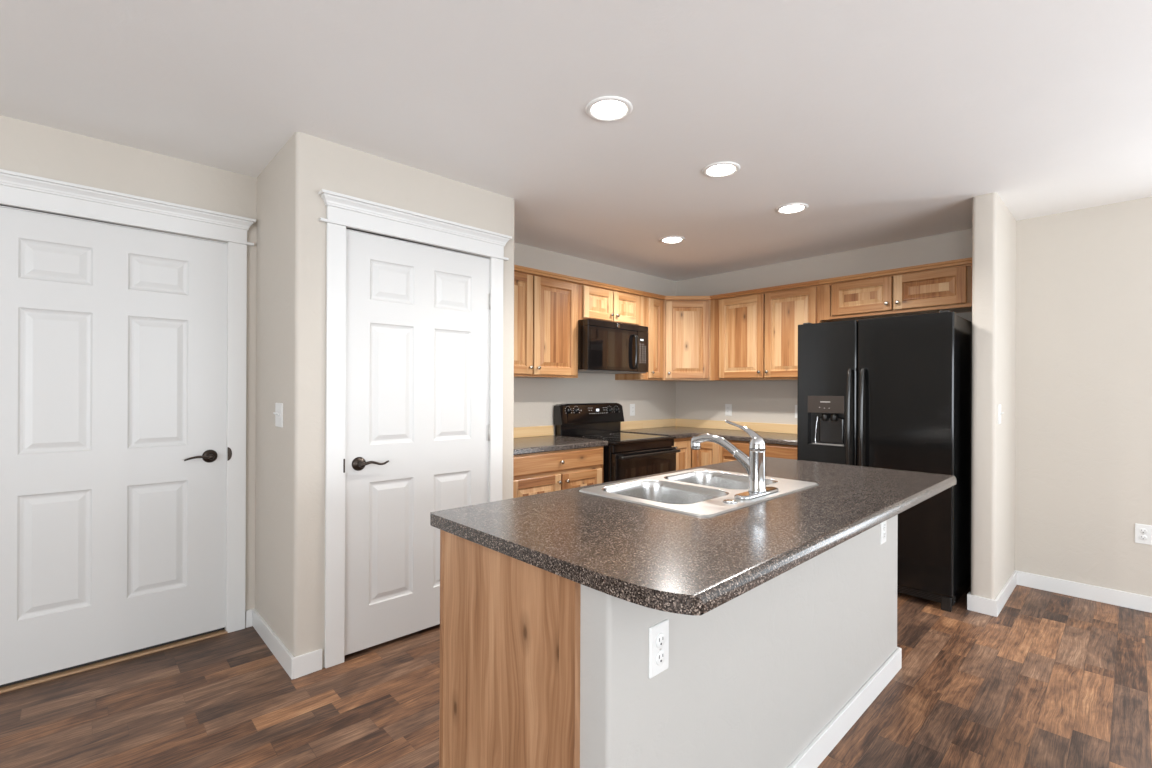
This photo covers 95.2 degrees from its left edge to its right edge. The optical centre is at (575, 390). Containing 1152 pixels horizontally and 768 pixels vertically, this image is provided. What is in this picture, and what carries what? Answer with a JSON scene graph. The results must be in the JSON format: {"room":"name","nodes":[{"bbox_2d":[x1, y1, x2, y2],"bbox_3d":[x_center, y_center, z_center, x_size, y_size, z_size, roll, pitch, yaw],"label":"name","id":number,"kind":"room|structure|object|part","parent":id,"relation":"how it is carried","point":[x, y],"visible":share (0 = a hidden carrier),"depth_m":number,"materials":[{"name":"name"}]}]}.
{"room":"kitchen","nodes":[
{"label":"kitchen","id":0,"kind":"room"},
{"bbox_2d":[0,115,675,626],"bbox_3d":[-1.728,0.060,2.996,7.798,2.440,0.151,0,0,-43],"label":"wall","id":1,"kind":"structure","parent":0,"point":[26,147],"depth_m":2.85,"materials":[{"name":"paint"}]},
{"bbox_2d":[0,629,227,693],"bbox_3d":[-2.210,1.272,2.497,0.924,0.011,0.122,0,0,-43],"label":"trim","id":2,"kind":"structure","parent":1,"relation":"attached to","point":[221,632],"depth_m":2.45,"materials":[{"name":"beige wood"}]},
{"bbox_2d":[0,207,231,687],"bbox_3d":[-2.165,0.244,2.469,0.936,2.037,0.093,0,0,-43],"label":"door","id":3,"kind":"structure","parent":1,"relation":"in","point":[113,339],"depth_m":2.46,"materials":[{"name":"white paint"}]},
{"bbox_3d":[-1.910,0.342,2.661,0.115,0.024,0.019,0,0,-43],"label":"lever","id":4,"kind":"part","parent":3,"relation":"part of","materials":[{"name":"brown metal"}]},
{"bbox_3d":[-1.827,0.334,2.778,0.020,0.072,0.006,0,0,-43],"label":"strike plate","id":5,"kind":"part","parent":3,"relation":"part of","materials":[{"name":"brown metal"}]},
{"bbox_2d":[0,169,255,632],"bbox_3d":[-2.197,0.179,2.489,1.154,2.198,0.164,0,0,-43],"label":"trim","id":6,"kind":"structure","parent":1,"relation":"attached to","point":[28,192],"depth_m":2.77,"materials":[{"name":"white paint"}]},
{"bbox_2d":[514,425,553,437],"bbox_3d":[-0.534,0.330,4.048,0.944,0.082,0.019,0,0,-43],"label":"backsplash","id":7,"kind":"structure","parent":1,"relation":"attached to","point":[533,431],"depth_m":4.22,"materials":[{"name":"brown wood"}]},
{"bbox_2d":[514,265,580,377],"bbox_3d":[-0.405,-0.492,3.936,0.919,0.783,0.351,0,0,-43],"label":"upper cabinet","id":8,"kind":"object","parent":1,"relation":"attached to","point":[545,302],"visible":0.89,"depth_m":3.90,"materials":[{"name":"brown wood"}]},
{"bbox_3d":[-0.472,-0.477,3.685,0.424,0.720,0.018,0,0,-43],"label":"door","id":9,"kind":"part","parent":8,"relation":"part of","materials":[{"name":"brown wood"}]},
{"bbox_3d":[-0.307,-0.865,3.834,0.919,0.036,0.027,0,0,-43],"label":"rail","id":10,"kind":"part","parent":8,"relation":"part of","materials":[{"name":"brown wood"}]},
{"bbox_3d":[-0.154,-0.475,3.984,0.424,0.720,0.018,0,0,-43],"label":"door","id":11,"kind":"part","parent":8,"relation":"part of","materials":[{"name":"brown wood"}]},
{"bbox_2d":[578,278,642,325],"bbox_3d":[0.208,-0.719,4.514,0.766,0.323,0.351,0,0,-43],"label":"upper cabinet","id":12,"kind":"object","parent":1,"relation":"attached to","point":[596,300],"visible":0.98,"depth_m":4.37,"materials":[{"name":"brown wood"}]},
{"bbox_3d":[0.183,-0.707,4.301,0.340,0.254,0.018,0,0,-43],"label":"door","id":13,"kind":"part","parent":12,"relation":"part of","materials":[{"name":"brown wood"}]},
{"bbox_3d":[0.306,-0.863,4.412,0.766,0.036,0.027,0,0,-43],"label":"rail","id":14,"kind":"part","parent":12,"relation":"part of","materials":[{"name":"brown wood"}]},
{"bbox_2d":[578,319,647,373],"bbox_3d":[0.236,-0.353,4.466,0.738,0.405,0.460,0,0,-43],"label":"microwave","id":15,"kind":"object","parent":12,"relation":"attached to","point":[604,347],"visible":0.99,"depth_m":4.27,"materials":[{"name":"black plastic"}]},
{"bbox_3d":[0.293,-0.332,4.299,0.592,0.345,0.044,0,0,-43],"label":"door","id":16,"kind":"part","parent":15,"relation":"part of","materials":[{"name":"black glass"}]},
{"bbox_3d":[0.216,-0.157,4.487,0.728,0.012,0.382,0,0,-43],"label":"plate","id":17,"kind":"part","parent":15,"relation":"part of","materials":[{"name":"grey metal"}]},
{"bbox_3d":[0.505,-0.326,4.437,0.050,0.296,0.051,0,0,-43],"label":"door handle","id":18,"kind":"part","parent":15,"relation":"part of","materials":[{"name":"black plastic"}]},
{"bbox_3d":[0.563,-0.331,4.553,0.143,0.345,0.045,0,0,-43],"label":"control panel","id":19,"kind":"part","parent":15,"relation":"part of","materials":[{"name":"black plastic"}]},
{"bbox_3d":[0.437,-0.706,4.541,0.340,0.254,0.018,0,0,-43],"label":"door","id":20,"kind":"part","parent":12,"relation":"part of","materials":[{"name":"brown wood"}]},
{"bbox_2d":[630,404,634,415],"bbox_3d":[0.545,0.188,5.074,0.070,0.115,0.008,0,0,-43],"label":"wall outlet","id":21,"kind":"object","parent":1,"relation":"attached to","point":[632,406],"visible":1,"depth_m":5.07,"materials":[{"name":"white plastic"}]},
{"bbox_2d":[615,291,664,380],"bbox_3d":[0.609,-0.488,4.893,0.336,0.783,0.351,0,0,-43],"label":"upper cabinet","id":22,"kind":"object","parent":1,"relation":"attached to","point":[652,305],"visible":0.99,"depth_m":4.80,"materials":[{"name":"brown wood"}]},
{"bbox_3d":[0.690,-0.476,4.806,0.336,0.761,0.018,0,0,-43],"label":"frame","id":23,"kind":"part","parent":22,"relation":"part of","materials":[{"name":"brown wood"}]},
{"bbox_3d":[0.707,-0.861,4.790,0.336,0.036,0.027,0,0,-43],"label":"rail","id":24,"kind":"part","parent":22,"relation":"part of","materials":[{"name":"brown wood"}]},
{"bbox_3d":[0.731,-0.472,4.820,0.205,0.720,0.018,0,0,-43],"label":"door","id":25,"kind":"part","parent":22,"relation":"part of","materials":[{"name":"brown wood"}]},
{"bbox_2d":[640,296,714,380],"bbox_3d":[1.040,-0.486,5.107,0.632,0.783,0.632,0,0,-43],"label":"upper cabinet","id":26,"kind":"object","parent":1,"relation":"attached to","point":[686,318],"visible":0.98,"depth_m":4.89,"materials":[{"name":"brown wood"}]},
{"bbox_3d":[1.035,-0.475,4.908,0.431,0.761,0.004,0,0,2],"label":"frame","id":27,"kind":"part","parent":26,"relation":"part of","materials":[{"name":"brown wood"}]},
{"bbox_3d":[1.034,-0.470,4.898,0.399,0.720,0.022,0,0,2],"label":"door","id":28,"kind":"part","parent":26,"relation":"part of","materials":[{"name":"brown wood"}]},
{"bbox_3d":[1.036,-0.859,4.896,0.447,0.036,0.027,0,0,2],"label":"rail","id":29,"kind":"part","parent":26,"relation":"part of","materials":[{"name":"brown wood"}]},
{"bbox_2d":[255,132,514,667],"bbox_3d":[-1.069,0.063,3.040,1.216,2.440,0.752,0,0,-43],"label":"wall","id":30,"kind":"structure","parent":0,"point":[290,235],"depth_m":2.49,"materials":[{"name":"paint"}]},
{"bbox_2d":[273,403,282,427],"bbox_3d":[-1.431,0.118,2.520,0.023,0.115,0.116,0,0,-43],"label":"light switch","id":31,"kind":"object","parent":30,"relation":"attached to","point":[278,412],"visible":1,"depth_m":2.51,"materials":[{"name":"white plastic"}]},
{"bbox_2d":[246,608,321,678],"bbox_3d":[-2.435,1.231,1.725,5.031,0.092,0.736,0,0,-43],"label":"baseboard","id":32,"kind":"structure","parent":30,"relation":"attached to","point":[304,664],"depth_m":2.42,"materials":[{"name":"white paint"}]},
{"bbox_2d":[318,189,511,667],"bbox_3d":[-0.821,0.188,2.796,1.057,2.192,0.164,0,0,-43],"label":"trim","id":33,"kind":"structure","parent":30,"relation":"attached to","point":[343,211],"depth_m":2.48,"materials":[{"name":"white paint"}]},
{"bbox_2d":[343,230,490,655],"bbox_3d":[-0.796,0.249,2.768,0.834,2.025,0.093,0,0,-43],"label":"door","id":34,"kind":"structure","parent":30,"relation":"in","point":[417,426],"depth_m":2.72,"materials":[{"name":"white paint"}]},
{"bbox_3d":[-0.972,0.352,2.556,0.134,0.026,0.020,0,0,-43],"label":"lever","id":35,"kind":"part","parent":34,"relation":"part of","materials":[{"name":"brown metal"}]},
{"bbox_2d":[0,0,1151,281],"bbox_3d":[0.604,-1.200,0.442,7.918,0.100,7.060,0,0,-43],"label":"ceiling","id":36,"kind":"structure","parent":0,"point":[887,119],"depth_m":2.08,"materials":[{"name":"paint"}]},
{"bbox_2d":[586,96,632,121],"bbox_3d":[0.135,-1.148,2.155,0.192,0.008,0.192,0,0,-43],"label":"recessed light","id":37,"kind":"object","parent":36,"relation":"in","point":[605,108],"visible":1,"depth_m":2.14,"materials":[{"name":"white"}]},
{"bbox_2d":[660,236,684,243],"bbox_3d":[0.734,-1.146,4.014,0.192,0.008,0.192,0,0,-43],"label":"recessed light","id":38,"kind":"object","parent":36,"relation":"in","point":[669,239],"visible":1,"depth_m":3.99,"materials":[{"name":"white"}]},
{"bbox_2d":[702,161,739,177],"bbox_3d":[0.755,-1.146,2.739,0.192,0.008,0.192,0,0,-43],"label":"recessed light","id":39,"kind":"object","parent":36,"relation":"in","point":[718,169],"visible":1,"depth_m":2.73,"materials":[{"name":"white"}]},
{"bbox_2d":[775,203,807,213],"bbox_3d":[1.359,-1.143,3.316,0.192,0.008,0.192,0,0,-43],"label":"recessed light","id":40,"kind":"object","parent":36,"relation":"in","point":[791,208],"visible":1,"depth_m":3.30,"materials":[{"name":"white"}]},
{"bbox_2d":[0,585,1151,767],"bbox_3d":[0.593,1.340,0.442,7.918,0.100,7.060,0,0,-43],"label":"floor","id":41,"kind":"structure","parent":0,"point":[1053,680],"depth_m":2.16,"materials":[{"name":"wood"}]},
{"bbox_2d":[439,529,580,767],"bbox_3d":[0.512,0.851,2.066,2.005,0.876,0.623,0,0,-43],"label":"base cabinet","id":42,"kind":"object","parent":41,"relation":"on","point":[509,696],"visible":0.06,"depth_m":1.34,"materials":[{"name":"brown wood"}]},
{"bbox_2d":[430,457,955,615],"bbox_3d":[0.625,0.394,1.972,2.074,0.037,0.932,0,0,-43],"label":"countertop","id":43,"kind":"structure","parent":42,"relation":"on","point":[643,555],"depth_m":1.41,"materials":[{"name":"laminate"}]},
{"bbox_2d":[579,468,817,516],"bbox_3d":[0.490,0.455,2.031,0.828,0.187,0.564,0,0,-43],"label":"sink","id":44,"kind":"object","parent":43,"relation":"in","point":[702,492],"visible":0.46,"depth_m":2.07,"materials":[{"name":"grey metal"}]},
{"bbox_3d":[0.323,0.459,1.934,0.343,0.179,0.397,0,0,-43],"label":"bowl","id":45,"kind":"part","parent":44,"relation":"part of","materials":[{"name":"silver metal"}]},
{"bbox_3d":[0.599,0.460,2.193,0.340,0.179,0.397,0,0,-43],"label":"bowl","id":46,"kind":"part","parent":44,"relation":"part of","materials":[{"name":"silver metal"}]},
{"bbox_2d":[691,420,778,499],"bbox_3d":[0.560,0.240,1.960,0.256,0.259,0.308,0,0,-43],"label":"faucet","id":47,"kind":"object","parent":43,"relation":"on","point":[754,464],"visible":1,"depth_m":1.86,"materials":[{"name":"silver metal"}]},
{"bbox_3d":[0.612,0.157,1.906,0.042,0.092,0.152,0,0,-43],"label":"lever","id":48,"kind":"part","parent":47,"relation":"part of","materials":[{"name":"silver metal"}]},
{"bbox_3d":[0.623,0.276,1.893,0.042,0.121,0.120,0,0,-43],"label":"spout","id":49,"kind":"part","parent":47,"relation":"part of","materials":[{"name":"silver metal"}]},
{"bbox_3d":[0.644,0.364,1.871,0.256,0.012,0.056,0,0,-43],"label":"plate","id":50,"kind":"part","parent":47,"relation":"part of","materials":[{"name":"silver metal"}]},
{"bbox_3d":[0.644,0.186,1.871,0.055,0.051,0.055,0,0,-43],"label":"handle","id":51,"kind":"part","parent":47,"relation":"part of","materials":[{"name":"silver metal"}]},
{"bbox_2d":[513,446,602,497],"bbox_3d":[-0.315,0.848,3.817,0.895,0.876,0.655,0,0,-43],"label":"base cabinet","id":52,"kind":"object","parent":41,"relation":"on","point":[543,472],"visible":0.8,"depth_m":3.58,"materials":[{"name":"brown wood"}]},
{"bbox_3d":[-0.262,0.868,3.469,0.425,0.587,0.018,0,0,-43],"label":"door","id":53,"kind":"part","parent":52,"relation":"part of","materials":[{"name":"brown wood"}]},
{"bbox_3d":[-0.112,0.489,3.609,0.863,0.130,0.018,0,0,-43],"label":"drawer","id":54,"kind":"part","parent":52,"relation":"part of","materials":[{"name":"brown wood"}]},
{"bbox_2d":[513,435,607,454],"bbox_3d":[-0.323,0.391,3.824,0.944,0.038,0.636,0,0,-43],"label":"countertop","id":55,"kind":"structure","parent":52,"relation":"on","point":[538,444],"depth_m":3.75,"materials":[{"name":"laminate"}]},
{"bbox_3d":[0.045,0.869,3.758,0.392,0.587,0.018,0,0,-43],"label":"door","id":56,"kind":"part","parent":52,"relation":"part of","materials":[{"name":"brown wood"}]},
{"bbox_2d":[554,403,680,482],"bbox_3d":[0.347,0.701,4.361,0.764,1.176,0.744,0,0,-43],"label":"electric range","id":57,"kind":"object","parent":41,"relation":"on","point":[626,455],"visible":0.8,"depth_m":4.31,"materials":[{"name":"black metal"}]},
{"bbox_3d":[0.129,0.198,4.594,0.764,0.173,0.103,0,0,-43],"label":"control panel","id":58,"kind":"part","parent":57,"relation":"part of","materials":[{"name":"black ceramic"}]},
{"bbox_2d":[566,432,671,441],"bbox_3d":[0.344,0.382,4.365,0.716,0.003,0.577,0,0,-43],"label":"glass cooktop","id":59,"kind":"object","parent":57,"relation":"in","point":[608,436],"depth_m":4.36,"materials":[{"name":"black glass"}]},
{"bbox_3d":[0.349,0.393,4.360,0.760,0.019,0.622,0,0,-43],"label":"cooktop frame","id":60,"kind":"part","parent":57,"relation":"part of","materials":[{"name":"black metal"}]},
{"bbox_3d":[0.547,0.762,4.148,0.748,0.585,0.049,0,0,-43],"label":"oven door","id":61,"kind":"part","parent":57,"relation":"part of","materials":[{"name":"black ceramic"}]},
{"bbox_3d":[0.584,0.498,4.110,0.721,0.024,0.056,0,0,-43],"label":"oven handle","id":62,"kind":"part","parent":57,"relation":"part of","materials":[{"name":"black plastic"}]},
{"bbox_2d":[672,437,721,469],"bbox_3d":[1.020,0.854,4.896,0.942,0.876,0.918,0,0,-43],"label":"base cabinet","id":63,"kind":"object","parent":41,"relation":"on","point":[709,453],"visible":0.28,"depth_m":4.57,"materials":[{"name":"brown wood"}]},
{"bbox_3d":[0.913,0.805,4.577,0.276,0.722,0.018,0,0,-43],"label":"door","id":64,"kind":"part","parent":63,"relation":"part of","materials":[{"name":"brown wood"}]},
{"bbox_3d":[1.123,0.806,4.574,0.018,0.722,0.268,0,0,-43],"label":"door","id":65,"kind":"part","parent":63,"relation":"part of","materials":[{"name":"brown wood"}]},
{"bbox_2d":[621,426,796,445],"bbox_3d":[1.275,0.398,4.628,0.944,0.038,1.658,0,0,-43],"label":"countertop","id":66,"kind":"structure","parent":63,"relation":"on","point":[678,432],"depth_m":4.62,"materials":[{"name":"laminate"}]},
{"bbox_2d":[722,440,796,462],"bbox_3d":[1.691,0.857,4.393,0.655,0.876,0.734,0,0,-43],"label":"base cabinet","id":67,"kind":"object","parent":41,"relation":"on","point":[772,450],"visible":0.02,"depth_m":4.13,"materials":[{"name":"brown wood"}]},
{"bbox_2d":[797,310,971,611],"bbox_3d":[2.165,0.412,3.660,0.940,1.769,0.916,0,0,-43],"label":"refrigerator","id":68,"kind":"object","parent":41,"relation":"on","point":[895,392],"visible":0.66,"depth_m":3.26,"materials":[{"name":"black metal"}]},
{"bbox_3d":[1.713,0.096,3.594,0.055,0.116,0.239,0,0,-43],"label":"dispenser panel","id":69,"kind":"part","parent":68,"relation":"part of","materials":[{"name":"grey plastic"}]},
{"bbox_3d":[1.720,0.372,3.603,0.070,1.669,0.388,0,0,-43],"label":"freezer door","id":70,"kind":"part","parent":68,"relation":"part of","materials":[{"name":"black metal"}]},
{"bbox_3d":[1.784,0.293,3.435,0.078,0.887,0.025,0,0,-43],"label":"door handle","id":71,"kind":"part","parent":68,"relation":"part of","materials":[{"name":"black plastic"}]},
{"bbox_3d":[1.838,0.294,3.379,0.078,0.887,0.025,0,0,-43],"label":"door handle","id":72,"kind":"part","parent":68,"relation":"part of","materials":[{"name":"black plastic"}]},
{"bbox_3d":[2.037,0.373,3.267,0.070,1.669,0.520,0,0,-43],"label":"fridge door","id":73,"kind":"part","parent":68,"relation":"part of","materials":[{"name":"black metal"}]},
{"bbox_2d":[580,514,897,767],"bbox_3d":[0.747,0.852,1.817,1.971,0.876,0.110,0,0,-43],"label":"wall","id":74,"kind":"structure","parent":0,"point":[751,680],"depth_m":1.49,"materials":[{"name":"paint"}]},
{"bbox_2d":[649,619,668,678],"bbox_3d":[0.193,0.595,1.212,0.070,0.115,0.008,0,0,-43],"label":"wall outlet","id":75,"kind":"object","parent":74,"relation":"attached to","point":[658,633],"visible":1,"depth_m":1.21,"materials":[{"name":"white plastic"}]},
{"bbox_2d":[656,633,664,647],"bbox_3d":[0.195,0.576,1.210,0.033,0.033,0.003,0,0,-43],"label":"socket","id":76,"kind":"object","parent":75,"relation":"attached to","point":[660,637],"depth_m":1.21,"materials":[{"name":"white plastic"}]},
{"bbox_2d":[656,650,664,664],"bbox_3d":[0.195,0.615,1.210,0.033,0.033,0.003,0,0,-43],"label":"socket","id":77,"kind":"object","parent":75,"relation":"attached to","point":[660,654],"depth_m":1.21,"materials":[{"name":"white plastic"}]},
{"bbox_2d":[788,647,901,767],"bbox_3d":[0.755,1.244,1.817,1.986,0.092,0.123,0,0,-43],"label":"baseboard","id":78,"kind":"structure","parent":74,"relation":"attached to","point":[812,756],"depth_m":2.00,"materials":[{"name":"white paint"}]},
{"bbox_2d":[880,520,886,544],"bbox_3d":[1.343,0.610,2.297,0.070,0.115,0.008,0,0,-43],"label":"wall outlet","id":79,"kind":"object","parent":74,"relation":"attached to","point":[883,524],"visible":0.88,"depth_m":2.28,"materials":[{"name":"white plastic"}]},
{"bbox_2d":[675,197,1151,596],"bbox_3d":[3.435,0.082,3.117,0.120,2.440,6.820,0,0,-43],"label":"wall","id":80,"kind":"structure","parent":0,"point":[1083,379],"depth_m":3.34,"materials":[{"name":"paint"}]},
{"bbox_2d":[621,418,796,433],"bbox_3d":[1.275,0.337,4.628,0.944,0.082,1.658,0,0,-43],"label":"backsplash","id":81,"kind":"structure","parent":80,"relation":"attached to","point":[640,424],"depth_m":5.11,"materials":[{"name":"brown wood"}]},
{"bbox_2d":[725,404,731,415],"bbox_3d":[1.476,0.190,5.099,0.008,0.115,0.070,0,0,-43],"label":"wall outlet","id":82,"kind":"object","parent":80,"relation":"attached to","point":[728,407],"visible":1,"depth_m":5.09,"materials":[{"name":"white plastic"}]},
{"bbox_2d":[710,280,824,380],"bbox_3d":[1.686,-0.483,4.627,0.351,0.783,0.998,0,0,-43],"label":"upper cabinet","id":83,"kind":"object","parent":80,"relation":"attached to","point":[754,333],"visible":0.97,"depth_m":4.53,"materials":[{"name":"brown wood"}]},
{"bbox_3d":[1.461,-0.469,4.666,0.018,0.720,0.430,0,0,-43],"label":"door","id":84,"kind":"part","parent":83,"relation":"part of","materials":[{"name":"brown wood"}]},
{"bbox_3d":[1.585,-0.857,4.531,0.027,0.036,0.998,0,0,-43],"label":"rail","id":85,"kind":"part","parent":83,"relation":"part of","materials":[{"name":"brown wood"}]},
{"bbox_3d":[1.763,-0.467,4.346,0.018,0.720,0.430,0,0,-43],"label":"door","id":86,"kind":"part","parent":83,"relation":"part of","materials":[{"name":"brown wood"}]},
{"bbox_2d":[819,257,971,321],"bbox_3d":[2.389,-0.713,3.883,0.351,0.317,1.047,0,0,-43],"label":"upper cabinet","id":87,"kind":"object","parent":80,"relation":"attached to","point":[937,287],"visible":0.94,"depth_m":3.76,"materials":[{"name":"brown wood"}]},
{"bbox_3d":[2.137,-0.703,3.950,0.018,0.246,0.418,0,0,-43],"label":"door","id":88,"kind":"part","parent":87,"relation":"part of","materials":[{"name":"brown wood"}]},
{"bbox_3d":[2.287,-0.854,3.786,0.027,0.036,1.047,0,0,-43],"label":"rail","id":89,"kind":"part","parent":87,"relation":"part of","materials":[{"name":"brown wood"}]},
{"bbox_3d":[2.434,-0.701,3.635,0.018,0.246,0.428,0,0,-43],"label":"door","id":90,"kind":"part","parent":87,"relation":"part of","materials":[{"name":"brown wood"}]},
{"bbox_2d":[1015,570,1151,612],"bbox_3d":[4.333,1.260,2.062,0.013,0.092,4.047,0,0,-43],"label":"baseboard","id":91,"kind":"structure","parent":80,"relation":"attached to","point":[1075,589],"depth_m":3.28,"materials":[{"name":"white paint"}]},
{"bbox_2d":[1135,523,1151,544],"bbox_3d":[3.350,0.850,3.109,0.008,0.115,0.070,0,0,-43],"label":"wall outlet","id":92,"kind":"object","parent":80,"relation":"attached to","point":[1143,533],"visible":1,"depth_m":3.11,"materials":[{"name":"white plastic"}]},
{"bbox_2d":[1139,528,1146,533],"bbox_3d":[3.349,0.830,3.107,0.003,0.033,0.033,0,0,-43],"label":"socket","id":93,"kind":"object","parent":92,"relation":"attached to","point":[1141,530],"depth_m":3.11,"materials":[{"name":"white plastic"}]},
{"bbox_2d":[1139,535,1146,539],"bbox_3d":[3.349,0.869,3.107,0.003,0.033,0.033,0,0,-43],"label":"socket","id":94,"kind":"object","parent":92,"relation":"attached to","point":[1141,537],"depth_m":3.11,"materials":[{"name":"white plastic"}]},
{"bbox_2d":[971,192,1015,599],"bbox_3d":[2.645,0.079,3.325,0.744,2.440,0.114,0,0,-43],"label":"wall","id":95,"kind":"structure","parent":0,"point":[993,224],"depth_m":3.09,"materials":[{"name":"paint"}]},
{"bbox_2d":[967,571,1016,616],"bbox_3d":[2.631,1.252,3.316,0.744,0.092,0.141,0,0,-43],"label":"baseboard","id":96,"kind":"structure","parent":95,"relation":"attached to","point":[987,606],"depth_m":3.09,"materials":[{"name":"white paint"}]},
{"bbox_2d":[998,404,1003,423],"bbox_3d":[2.509,0.140,3.103,0.070,0.115,0.023,0,0,-43],"label":"light switch","id":97,"kind":"object","parent":95,"relation":"attached to","point":[999,405],"visible":1,"depth_m":3.09,"materials":[{"name":"white plastic"}]},
{"bbox_3d":[2.503,0.140,3.110,0.070,0.115,0.005,0,0,-43],"label":"plate","id":98,"kind":"part","parent":97,"relation":"part of","materials":[{"name":"white plastic"}]}
]}

